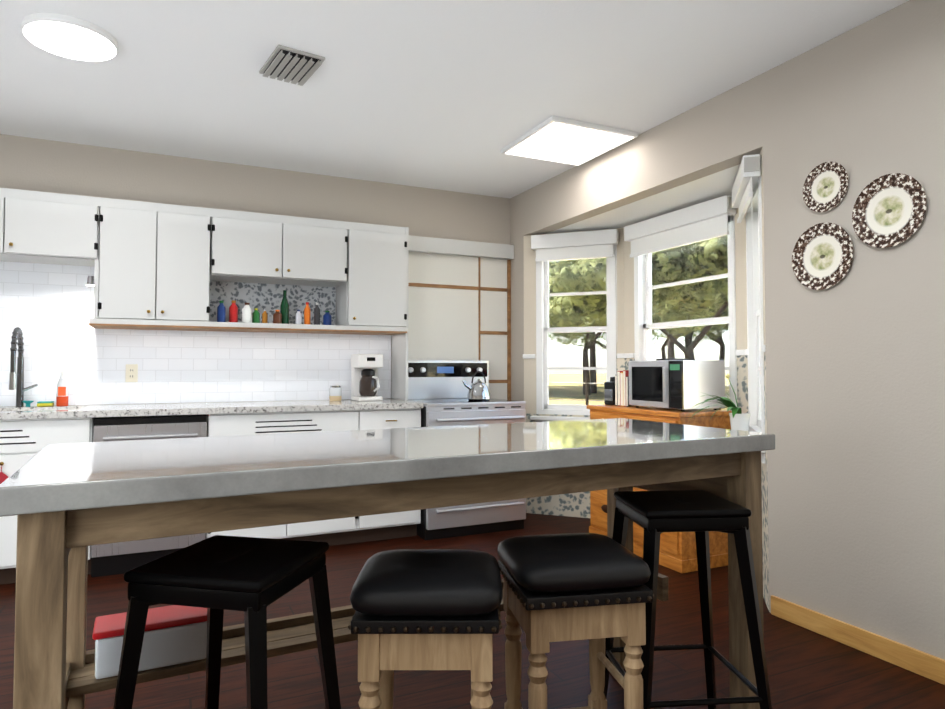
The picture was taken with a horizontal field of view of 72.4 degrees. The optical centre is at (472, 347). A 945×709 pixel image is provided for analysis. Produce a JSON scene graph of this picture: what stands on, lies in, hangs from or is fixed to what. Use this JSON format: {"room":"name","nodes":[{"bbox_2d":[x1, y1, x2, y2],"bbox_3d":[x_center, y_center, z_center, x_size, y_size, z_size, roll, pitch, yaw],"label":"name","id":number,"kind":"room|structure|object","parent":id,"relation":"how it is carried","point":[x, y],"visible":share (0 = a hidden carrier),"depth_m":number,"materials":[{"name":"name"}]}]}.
{"room":"kitchen","nodes":[
{"label":"kitchen","id":0,"kind":"room"},
{"bbox_2d":[0,134,510,406],"bbox_3d":[-2.510,-0.008,4.127,6.440,2.580,0.136,1,-2,-25],"label":"wall","id":1,"kind":"structure","parent":0,"point":[459,307],"depth_m":4.47,"materials":[{"name":"white tile"}]},
{"bbox_2d":[0,188,15,261],"bbox_3d":[-2.922,-0.719,3.701,0.460,0.375,0.352,1,-2,-25],"label":"upper cabinet","id":2,"kind":"object","parent":1,"relation":"attached to","point":[3,191],"depth_m":3.64,"materials":[{"name":"grey wood"}]},
{"bbox_2d":[8,188,99,267],"bbox_3d":[-2.505,-0.713,3.897,0.461,0.375,0.352,1,-2,-25],"label":"upper cabinet","id":3,"kind":"object","parent":1,"relation":"attached to","point":[44,227],"depth_m":3.75,"materials":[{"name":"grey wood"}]},
{"bbox_2d":[86,276,93,285],"bbox_3d":[-2.329,-0.410,3.946,0.052,0.058,0.048,1,-2,-25],"label":"sconce","id":4,"kind":"object","parent":1,"relation":"attached to","point":[90,280],"visible":0.88,"depth_m":3.93,"materials":[{"name":"silver metal"}]},
{"bbox_2d":[96,197,159,327],"bbox_3d":[-2.154,-0.531,4.057,0.308,0.730,0.352,1,-2,-25],"label":"upper cabinet","id":5,"kind":"object","parent":1,"relation":"attached to","point":[158,266],"depth_m":3.90,"materials":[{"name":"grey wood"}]},
{"bbox_2d":[125,364,137,381],"bbox_3d":[-2.211,0.164,4.189,0.070,0.116,0.008,1,-2,-25],"label":"electrical outlet plate","id":6,"kind":"object","parent":1,"relation":"attached to","point":[131,374],"visible":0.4,"depth_m":4.18,"materials":[{"name":"beige plastic"}]},
{"bbox_2d":[160,203,211,327],"bbox_3d":[-1.875,-0.527,4.188,0.308,0.730,0.352,1,-2,-25],"label":"upper cabinet","id":7,"kind":"object","parent":1,"relation":"attached to","point":[185,231],"depth_m":4.03,"materials":[{"name":"grey wood"}]},
{"bbox_2d":[212,208,283,287],"bbox_3d":[-1.534,-0.674,4.353,0.438,0.425,0.352,1,-2,-25],"label":"upper cabinet","id":8,"kind":"object","parent":1,"relation":"attached to","point":[248,247],"depth_m":4.21,"materials":[{"name":"grey wood"}]},
{"bbox_2d":[276,215,351,287],"bbox_3d":[-1.137,-0.668,4.539,0.438,0.425,0.352,1,-2,-25],"label":"upper cabinet","id":9,"kind":"object","parent":1,"relation":"attached to","point":[317,252],"depth_m":4.40,"materials":[{"name":"grey wood"}]},
{"bbox_2d":[332,222,407,331],"bbox_3d":[-0.742,-0.510,4.720,0.428,0.730,0.352,1,-2,-25],"label":"upper cabinet","id":10,"kind":"object","parent":1,"relation":"attached to","point":[376,300],"depth_m":4.57,"materials":[{"name":"grey wood"}]},
{"bbox_2d":[0,0,908,198],"bbox_3d":[-1.296,-1.418,1.589,6.440,0.080,5.840,1,-2,-25],"label":"ceiling","id":11,"kind":"structure","parent":0,"point":[453,95],"depth_m":3.14,"materials":[{"name":"white paint"}]},
{"bbox_2d":[21,13,117,60],"bbox_3d":[-1.720,-1.321,2.769,0.356,0.040,0.356,1,-2,-25],"label":"recessed light","id":12,"kind":"object","parent":11,"relation":"in","point":[67,36],"visible":1,"depth_m":2.72,"materials":[{"name":"white plastic"}]},
{"bbox_2d":[259,45,324,85],"bbox_3d":[-0.850,-1.318,3.034,0.217,0.030,0.310,1,-2,-33],"label":"ceiling vent","id":13,"kind":"object","parent":11,"relation":"in","point":[294,66],"visible":1,"depth_m":2.99,"materials":[{"name":"silver metal"}]},
{"bbox_2d":[501,116,637,165],"bbox_3d":[0.595,-1.285,4.061,0.610,0.031,0.630,1,-2,-25],"label":"ceiling light panel","id":14,"kind":"object","parent":11,"relation":"attached to","point":[564,140],"visible":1,"depth_m":3.98,"materials":[{"name":"white plastic"}]},
{"bbox_2d":[0,513,944,708],"bbox_3d":[-1.047,1.229,1.623,6.990,0.050,5.840,1,-2,-25],"label":"floor","id":15,"kind":"structure","parent":0,"point":[808,669],"depth_m":2.48,"materials":[{"name":"brown wood"}]},
{"bbox_2d":[0,419,93,583],"bbox_3d":[-2.632,0.827,3.642,0.886,0.880,0.618,1,-2,-25],"label":"base cabinet","id":16,"kind":"object","parent":15,"relation":"on","point":[27,433],"depth_m":3.43,"materials":[{"name":"white wood"}]},
{"bbox_2d":[0,466,7,483],"bbox_3d":[-2.455,0.700,3.364,0.138,0.165,0.012,1,-2,-25],"label":"pot holder","id":17,"kind":"object","parent":16,"relation":"hanging from","point":[3,477],"visible":0.31,"depth_m":3.36,"materials":[{"name":"red fabric"}]},
{"bbox_2d":[91,414,206,576],"bbox_3d":[-1.943,0.840,3.916,0.584,0.872,0.653,1,-2,-25],"label":"dishwasher","id":18,"kind":"object","parent":15,"relation":"on","point":[115,558],"visible":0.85,"depth_m":3.65,"materials":[{"name":"silver metal"}]},
{"bbox_2d":[113,535,340,708],"bbox_3d":[-0.512,0.821,1.379,0.412,0.751,0.412,0,-2,13],"label":"stool","id":19,"kind":"object","parent":15,"relation":"on","point":[252,578],"visible":1,"depth_m":1.29,"materials":[{"name":"black painted wood"},{"name":"black leather"}]},
{"bbox_2d":[205,411,363,545],"bbox_3d":[-1.281,0.847,4.277,0.911,0.880,0.618,1,-2,-25],"label":"base cabinet","id":20,"kind":"object","parent":15,"relation":"on","point":[340,531],"depth_m":4.03,"materials":[{"name":"white wood"}]},
{"bbox_2d":[0,399,422,418],"bbox_3d":[-2.087,0.374,3.897,3.580,0.038,0.646,1,-2,-25],"label":"countertop","id":21,"kind":"structure","parent":20,"relation":"on","point":[264,407],"depth_m":3.92,"materials":[{"name":"white stone"}]},
{"bbox_2d":[8,327,37,406],"bbox_3d":[-2.643,0.114,3.810,0.113,0.474,0.248,1,-2,-25],"label":"faucet","id":22,"kind":"object","parent":21,"relation":"on","point":[18,386],"visible":1,"depth_m":3.86,"materials":[{"name":"grey metal"}]},
{"bbox_2d":[22,401,53,406],"bbox_3d":[-2.634,0.336,3.918,0.152,0.036,0.088,1,-2,-25],"label":"sponge","id":23,"kind":"object","parent":21,"relation":"on","point":[44,403],"visible":0.98,"depth_m":3.91,"materials":[{"name":"yellow"}]},
{"bbox_2d":[56,366,68,405],"bbox_3d":[-2.511,0.234,3.957,0.062,0.244,0.082,1,-2,-25],"label":"spray bottle","id":24,"kind":"object","parent":21,"relation":"on","point":[62,396],"visible":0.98,"depth_m":3.94,"materials":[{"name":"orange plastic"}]},
{"bbox_2d":[329,385,341,400],"bbox_3d":[-0.981,0.322,4.624,0.086,0.109,0.086,1,-2,-25],"label":"jar","id":25,"kind":"object","parent":21,"relation":"on","point":[335,392],"visible":0.98,"depth_m":4.59,"materials":[{"name":"beige"}]},
{"bbox_2d":[351,354,382,400],"bbox_3d":[-0.760,0.211,4.675,0.190,0.334,0.242,1,-2,-25],"label":"coffee maker","id":26,"kind":"object","parent":21,"relation":"on","point":[364,377],"visible":1,"depth_m":4.62,"materials":[{"name":"white plastic"}]},
{"bbox_2d":[13,458,763,708],"bbox_3d":[-0.101,0.761,1.849,1.934,0.899,0.732,1,-2,-25],"label":"table base","id":27,"kind":"object","parent":15,"relation":"on","point":[54,669],"depth_m":1.54,"materials":[{"name":"wood"}]},
{"bbox_2d":[92,605,206,678],"bbox_3d":[-0.846,0.768,1.710,0.276,0.119,0.138,1,-2,-25],"label":"box","id":28,"kind":"object","parent":27,"relation":"in","point":[175,634],"visible":0.71,"depth_m":1.67,"materials":[{"name":"white plastic"}]},
{"bbox_2d":[0,418,774,517],"bbox_3d":[-0.101,0.286,1.864,1.996,0.050,0.794,1,-2,-25],"label":"island countertop","id":29,"kind":"structure","parent":27,"relation":"on","point":[85,477],"depth_m":1.53,"materials":[{"name":"grey stone"}]},
{"bbox_2d":[360,407,422,541],"bbox_3d":[-0.672,0.856,4.563,0.435,0.880,0.618,1,-2,-25],"label":"base cabinet","id":30,"kind":"object","parent":15,"relation":"on","point":[396,524],"depth_m":4.31,"materials":[{"name":"white wood"}]},
{"bbox_2d":[348,549,502,708],"bbox_3d":[-0.105,0.861,1.570,0.350,0.682,0.350,0,-2,-1],"label":"stool","id":31,"kind":"object","parent":15,"relation":"on","point":[427,609],"visible":1,"depth_m":1.43,"materials":[{"name":"black leather"}]},
{"bbox_2d":[407,360,525,539],"bbox_3d":[-0.087,0.694,4.747,0.764,1.215,0.727,1,-2,-25],"label":"range","id":32,"kind":"object","parent":15,"relation":"on","point":[438,389],"visible":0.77,"depth_m":4.54,"materials":[{"name":"silver metal"}]},
{"bbox_2d":[463,371,489,400],"bbox_3d":[0.025,0.275,4.734,0.217,0.216,0.170,1,-2,-25],"label":"kettle","id":33,"kind":"object","parent":32,"relation":"on","point":[478,390],"visible":1,"depth_m":4.69,"materials":[{"name":"silver metal"}]},
{"bbox_2d":[497,533,653,708],"bbox_3d":[0.261,0.867,1.731,0.350,0.682,0.350,0,-2,-10],"label":"stool","id":34,"kind":"object","parent":15,"relation":"on","point":[594,589],"visible":0.98,"depth_m":1.61,"materials":[{"name":"black leather"}]},
{"bbox_2d":[587,404,731,572],"bbox_3d":[1.161,0.832,4.123,0.435,0.900,0.900,1,-2,-25],"label":"wooden cabinet","id":35,"kind":"object","parent":15,"relation":"on","point":[677,552],"visible":0.21,"depth_m":3.78,"materials":[{"name":"brown wood"}]},
{"bbox_2d":[604,377,614,404],"bbox_3d":[0.992,0.294,4.459,0.132,0.195,0.110,1,-2,-25],"label":"coffee grinder","id":36,"kind":"object","parent":35,"relation":"on","point":[609,393],"visible":0.52,"depth_m":4.42,"materials":[{"name":"black plastic"}]},
{"bbox_2d":[615,370,634,406],"bbox_3d":[1.065,0.268,4.326,0.172,0.239,0.134,1,-2,-25],"label":"upright books","id":37,"kind":"object","parent":35,"relation":"on","point":[621,388],"visible":0.56,"depth_m":4.28,"materials":[{"name":"white paper"}]},
{"bbox_2d":[629,360,724,410],"bbox_3d":[1.248,0.227,4.014,0.368,0.300,0.485,1,-2,-25],"label":"microwave","id":38,"kind":"object","parent":35,"relation":"on","point":[677,384],"visible":1,"depth_m":3.83,"materials":[{"name":"silver metal"}]},
{"bbox_2d":[656,358,691,359],"bbox_3d":[1.257,0.071,4.032,0.140,0.011,0.170,1,-2,-25],"label":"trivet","id":39,"kind":"object","parent":38,"relation":"on","point":[676,359],"visible":0.77,"depth_m":3.96,"materials":[{"name":"silver plastic"}]},
{"bbox_2d":[603,490,771,708],"bbox_3d":[0.615,0.833,1.920,0.412,0.761,0.412,0,-2,-5],"label":"stool","id":40,"kind":"object","parent":15,"relation":"on","point":[701,514],"visible":0.98,"depth_m":1.79,"materials":[{"name":"black wood"}]},
{"bbox_2d":[510,0,944,659],"bbox_3d":[1.847,-0.045,2.959,0.690,2.580,5.720,1,-2,-25],"label":"wall","id":41,"kind":"structure","parent":0,"point":[856,426],"depth_m":2.78,"materials":[{"name":"beige paint"}]},
{"bbox_2d":[530,229,618,421],"bbox_3d":[0.809,-0.137,5.061,0.700,1.515,0.195,-1,-2,21],"label":"bay window","id":42,"kind":"structure","parent":41,"relation":"in","point":[547,248],"depth_m":5.05,"materials":[{"name":"white wood"}]},
{"bbox_2d":[523,345,765,358],"bbox_3d":[1.157,0.038,4.260,0.585,0.035,2.329,1,-2,-25],"label":"trim","id":43,"kind":"structure","parent":41,"relation":"attached to","point":[762,348],"depth_m":4.82,"materials":[{"name":"white wood"}]},
{"bbox_2d":[624,195,736,410],"bbox_3d":[1.422,-0.158,4.377,0.195,1.515,1.010,1,-2,-25],"label":"bay window","id":44,"kind":"structure","parent":41,"relation":"in","point":[709,219],"depth_m":4.34,"materials":[{"name":"white wood"}]},
{"bbox_2d":[732,154,765,463],"bbox_3d":[1.526,-0.187,3.453,0.195,1.515,0.685,-1,-2,17],"label":"bay window","id":45,"kind":"structure","parent":41,"relation":"in","point":[746,195],"depth_m":3.65,"materials":[{"name":"white wood"}]},
{"bbox_3d":[1.409,0.501,3.476,0.227,0.028,0.238,1,-2,-25],"label":"sill ledge","id":46,"kind":"object","parent":45,"relation":"attached to","visible":0},
{"bbox_2d":[689,374,750,430],"bbox_3d":[1.315,0.313,3.486,0.314,0.345,0.332,1,-2,-25],"label":"potted plant","id":47,"kind":"object","parent":46,"relation":"on","point":[739,419],"visible":0.88,"depth_m":3.44,"materials":[{"name":"green plant"}]},
{"bbox_2d":[792,222,852,289],"bbox_3d":[1.526,-0.399,2.819,0.016,0.292,0.292,1,-2,-25],"label":"plate","id":48,"kind":"object","parent":41,"relation":"attached to","point":[822,256],"visible":0.96,"depth_m":2.82,"materials":[{"name":"ceramic"}]},
{"bbox_2d":[803,161,848,211],"bbox_3d":[1.536,-0.700,2.811,0.012,0.216,0.216,1,-2,-25],"label":"plate","id":49,"kind":"object","parent":41,"relation":"attached to","point":[825,186],"visible":1,"depth_m":2.81,"materials":[{"name":"ceramic"}]},
{"bbox_2d":[771,595,944,684],"bbox_3d":[2.044,1.161,1.671,0.016,0.088,3.010,1,-2,-25],"label":"baseboard","id":50,"kind":"structure","parent":41,"relation":"attached to","point":[921,663],"depth_m":2.61,"materials":[{"name":"brown wood"}]},
{"bbox_2d":[852,173,926,247],"bbox_3d":[1.649,-0.542,2.561,0.016,0.292,0.292,1,-2,-25],"label":"plate","id":51,"kind":"object","parent":41,"relation":"attached to","point":[889,210],"visible":0.98,"depth_m":2.56,"materials":[{"name":"ceramic"}]},
{"label":"outside","id":52,"kind":"structure","parent":0,"visible":0},
{"bbox_2d":[548,373,729,410],"bbox_3d":[22.939,2.004,15.984,350.000,0.100,300.000,1,-2,-25],"label":"ground","id":53,"kind":"structure","parent":52,"point":[557,392],"depth_m":44.22,"materials":[{"name":"green plant"}]},
{"bbox_2d":[549,260,576,337],"bbox_3d":[2.368,-1.684,40.486,10.693,8.877,8.895,1,-2,-25],"label":"tree","id":54,"kind":"object","parent":53,"relation":"on","point":[557,264],"depth_m":39.84,"materials":[{"name":"green plant"}]},
{"bbox_2d":[550,259,596,392],"bbox_3d":[8.237,-2.739,39.992,11.290,10.937,10.116,1,-2,-25],"label":"tree","id":55,"kind":"object","parent":53,"relation":"on","point":[593,379],"depth_m":37.59,"materials":[{"name":"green plant"}]},
{"bbox_2d":[548,324,654,350],"bbox_3d":[12.270,-1.316,57.246,13.351,9.238,14.140,1,-2,-25],"label":"tree","id":56,"kind":"object","parent":53,"relation":"on","point":[565,340],"depth_m":59.56,"materials":[{"name":"green plant"}]},
{"bbox_2d":[557,262,656,394],"bbox_3d":[6.408,-1.152,33.959,8.682,7.423,7.003,1,-2,-25],"label":"tree","id":57,"kind":"object","parent":53,"relation":"on","point":[587,344],"depth_m":34.71,"materials":[{"name":"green plant"}]},
{"bbox_2d":[549,262,679,345],"bbox_3d":[5.754,-0.731,27.565,8.144,6.211,5.743,1,-2,-25],"label":"tree","id":58,"kind":"object","parent":53,"relation":"on","point":[551,298],"depth_m":26.76,"materials":[{"name":"green plant"}]},
{"bbox_2d":[548,378,728,409],"bbox_3d":[3.642,1.169,10.555,3.841,1.270,9.839,1,-2,-25],"label":"fence","id":59,"kind":"object","parent":53,"relation":"on","point":[587,383],"depth_m":13.00,"materials":[{"name":"grey wood"}]},
{"bbox_2d":[549,235,727,357],"bbox_3d":[5.463,-0.717,16.570,6.939,5.453,7.080,1,-2,-25],"label":"tree","id":60,"kind":"object","parent":53,"relation":"on","point":[671,255],"depth_m":15.88,"materials":[{"name":"green plant"}]},
{"bbox_2d":[661,329,721,358],"bbox_3d":[17.472,-1.802,52.339,11.640,9.891,7.747,1,-2,-25],"label":"tree","id":61,"kind":"object","parent":53,"relation":"on","point":[664,345],"depth_m":53.85,"materials":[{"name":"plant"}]},
{"bbox_2d":[656,308,727,360],"bbox_3d":[17.041,-1.866,49.527,13.627,9.834,11.946,1,-2,-25],"label":"tree","id":62,"kind":"object","parent":53,"relation":"on","point":[717,339],"depth_m":48.55,"materials":[{"name":"green plant"}]},
{"bbox_2d":[655,271,728,357],"bbox_3d":[7.450,-1.291,20.340,5.610,6.837,5.996,1,-2,-25],"label":"tree","id":63,"kind":"object","parent":53,"relation":"on","point":[695,314],"depth_m":21.41,"materials":[{"name":"green plant"}]},
{"bbox_2d":[657,289,727,359],"bbox_3d":[13.506,-1.964,40.493,14.664,9.466,13.014,1,-2,-25],"label":"tree","id":64,"kind":"object","parent":53,"relation":"on","point":[689,337],"depth_m":41.16,"materials":[{"name":"green plant"}]},
{"bbox_2d":[670,287,728,328],"bbox_3d":[14.002,-1.847,32.568,10.778,8.723,9.875,1,-2,-25],"label":"tree","id":65,"kind":"object","parent":53,"relation":"on","point":[690,310],"depth_m":31.80,"materials":[{"name":"green plant"}]},
{"bbox_2d":[702,306,728,330],"bbox_3d":[19.611,-1.569,44.073,8.373,8.885,10.097,1,-2,-25],"label":"tree","id":66,"kind":"object","parent":53,"relation":"on","point":[715,324],"depth_m":43.36,"materials":[{"name":"green plant"}]}
]}

